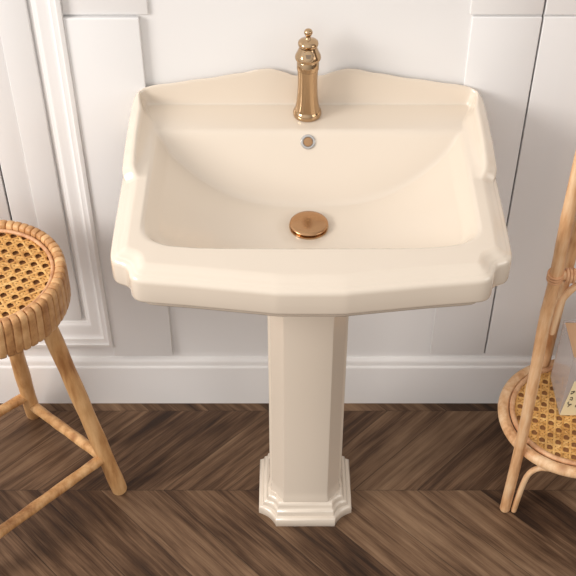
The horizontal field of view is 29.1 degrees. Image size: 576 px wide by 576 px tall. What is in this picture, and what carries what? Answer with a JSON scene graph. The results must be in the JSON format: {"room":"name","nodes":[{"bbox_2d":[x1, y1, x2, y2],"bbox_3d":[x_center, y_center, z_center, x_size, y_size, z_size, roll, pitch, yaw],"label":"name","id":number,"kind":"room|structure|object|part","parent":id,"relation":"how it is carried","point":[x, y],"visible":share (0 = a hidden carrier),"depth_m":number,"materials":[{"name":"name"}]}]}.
{"room":"bathroom","nodes":[
{"label":"bathroom","id":0,"kind":"room"},
{"bbox_2d":[0,403,575,575],"bbox_3d":[0.039,1.513,1.493,5.200,0.050,3.650,0,43,0],"label":"floor","id":1,"kind":"structure","parent":0,"point":[428,480],"depth_m":2.55,"materials":[{"name":"brown wood"}]},
{"bbox_2d":[0,220,126,538],"bbox_3d":[-0.626,0.224,2.355,0.401,0.665,0.364,-32,52,-30],"label":"rattan stool","id":2,"kind":"object","parent":1,"relation":"on","point":[35,290],"visible":1,"depth_m":2.23,"materials":[{"name":"wicker"}]},
{"bbox_3d":[-0.614,0.127,2.485,0.037,0.629,0.159,-9,44,-9],"label":"leg","id":3,"kind":"part","parent":2,"relation":"part of","materials":[{"name":"brown wood"}]},
{"bbox_3d":[-0.595,-0.019,2.155,0.283,0.003,0.283,0,43,0],"label":"cane seat","id":4,"kind":"part","parent":2,"relation":"part of","materials":[{"name":"beige wicker"}]},
{"bbox_3d":[-0.443,0.238,2.366,0.141,0.629,0.037,4,43,4],"label":"leg","id":5,"kind":"part","parent":2,"relation":"part of","materials":[{"name":"brown wood"}]},
{"bbox_2d":[259,315,351,525],"bbox_3d":[0.039,0.194,2.325,0.210,0.744,0.210,0,43,0],"label":"pedestal","id":6,"kind":"object","parent":1,"relation":"on","point":[305,474],"visible":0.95,"depth_m":2.32,"materials":[{"name":"beige ceramic"}]},
{"bbox_2d":[110,68,511,316],"bbox_3d":[0.039,-0.163,2.003,0.682,0.216,0.540,0,43,0],"label":"washbasin","id":7,"kind":"object","parent":6,"relation":"on","point":[389,200],"visible":0.99,"depth_m":2.06,"materials":[{"name":"beige ceramic"}]},
{"bbox_2d":[293,28,320,121],"bbox_3d":[0.037,-0.397,2.071,0.055,0.186,0.069,0,43,0],"label":"mixer tap","id":8,"kind":"object","parent":7,"relation":"on","point":[307,108],"visible":1,"depth_m":2.07,"materials":[{"name":"gold metal"}]},
{"bbox_3d":[0.037,-0.421,2.029,0.023,0.036,0.039,0,43,0],"label":"spout","id":9,"kind":"part","parent":8,"relation":"part of","materials":[{"name":"gold metal"}]},
{"bbox_3d":[0.037,-0.457,2.026,0.038,0.037,0.038,0,43,0],"label":"lever","id":10,"kind":"part","parent":8,"relation":"part of","materials":[{"name":"gold metal"}]},
{"bbox_2d":[498,150,575,512],"bbox_3d":[0.641,-0.040,2.169,0.344,1.300,0.341,0,43,0],"label":"shelf","id":11,"kind":"object","parent":1,"relation":"on","point":[537,421],"visible":0.93,"depth_m":2.39,"materials":[{"name":"wicker"}]},
{"bbox_3d":[0.639,0.282,2.469,0.288,0.003,0.288,0,43,0],"label":"cane shelf","id":12,"kind":"part","parent":11,"relation":"part of","materials":[{"name":"beige wicker"}]},
{"bbox_2d":[551,320,575,414],"bbox_3d":[0.671,0.177,2.444,0.136,0.182,0.116,0,43,0],"label":"clear box","id":13,"kind":"object","parent":11,"relation":"on","point":[563,374],"visible":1,"depth_m":2.43,"materials":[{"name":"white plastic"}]},
{"bbox_3d":[0.671,0.115,2.389,0.130,0.008,0.107,0,43,0],"label":"box lid","id":14,"kind":"part","parent":13,"relation":"part of","materials":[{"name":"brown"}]},
{"bbox_2d":[0,0,575,356],"bbox_3d":[0.039,-0.724,1.876,5.200,2.700,0.038,0,43,0],"label":"wall","id":15,"kind":"structure","parent":0,"point":[183,40],"depth_m":2.11,"materials":[{"name":"white paint"}]},
{"bbox_2d":[0,173,10,220],"bbox_3d":[-0.969,-0.703,1.867,0.745,2.118,0.004,0,43,0],"label":"trim","id":16,"kind":"structure","parent":15,"relation":"attached to","point":[4,211],"depth_m":2.36,"materials":[{"name":"white paint"}]},
{"bbox_2d":[0,36,38,227],"bbox_3d":[-0.565,-0.703,1.867,0.054,2.118,0.004,0,43,0],"label":"trim","id":17,"kind":"structure","parent":15,"relation":"attached to","point":[12,159],"depth_m":2.28,"materials":[{"name":"white paint"}]},
{"bbox_2d":[0,0,81,319],"bbox_3d":[-0.508,-0.702,1.865,0.059,2.118,0.008,0,43,0],"label":"trim","id":18,"kind":"structure","parent":15,"relation":"attached to","point":[16,35],"depth_m":2.21,"materials":[{"name":"white paint"}]},
{"bbox_2d":[28,0,112,347],"bbox_3d":[-0.913,-0.705,1.856,0.996,2.300,0.020,0,43,0],"label":"trim","id":19,"kind":"structure","parent":15,"relation":"attached to","point":[94,330],"depth_m":2.29,"materials":[{"name":"white paint"}]},
{"bbox_2d":[61,0,148,14],"bbox_3d":[-0.336,-1.101,1.495,0.158,1.628,0.006,0,43,0],"label":"trim","id":20,"kind":"structure","parent":15,"relation":"attached to","point":[69,7],"depth_m":2.04,"materials":[{"name":"white paint"}]},
{"bbox_2d":[63,16,172,355],"bbox_3d":[-0.345,-0.171,2.357,0.140,0.901,0.013,0,43,0],"label":"wall panel","id":21,"kind":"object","parent":15,"relation":"attached to","point":[105,53],"depth_m":2.21,"materials":[{"name":"white paint"}]},
{"bbox_2d":[0,357,554,402],"bbox_3d":[0.039,0.227,2.725,5.200,0.151,0.017,0,43,0],"label":"baseboard","id":22,"kind":"structure","parent":15,"relation":"attached to","point":[104,379],"depth_m":2.71,"materials":[{"name":"white paint"}]},
{"bbox_2d":[430,16,541,353],"bbox_3d":[0.405,-0.173,2.359,0.130,0.902,0.008,0,43,0],"label":"wall panel","id":23,"kind":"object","parent":15,"relation":"attached to","point":[501,53],"depth_m":2.17,"materials":[{"name":"white paint"}]},
{"bbox_2d":[470,0,544,14],"bbox_3d":[0.403,-1.101,1.495,0.135,1.628,0.006,0,43,0],"label":"wall panel","id":24,"kind":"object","parent":15,"relation":"attached to","point":[477,7],"depth_m":2.04,"materials":[{"name":"white paint"}]},
{"bbox_2d":[485,16,575,353],"bbox_3d":[0.856,-0.173,2.359,0.766,0.902,0.008,0,43,0],"label":"wall panel","id":25,"kind":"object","parent":15,"relation":"attached to","point":[548,145],"depth_m":2.33,"materials":[{"name":"white paint"}]},
{"bbox_2d":[544,0,575,14],"bbox_3d":[0.856,-1.101,1.495,0.766,1.628,0.006,0,43,0],"label":"wall panel","id":26,"kind":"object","parent":15,"relation":"attached to","point":[553,7],"depth_m":2.04,"materials":[{"name":"white paint"}]}
]}

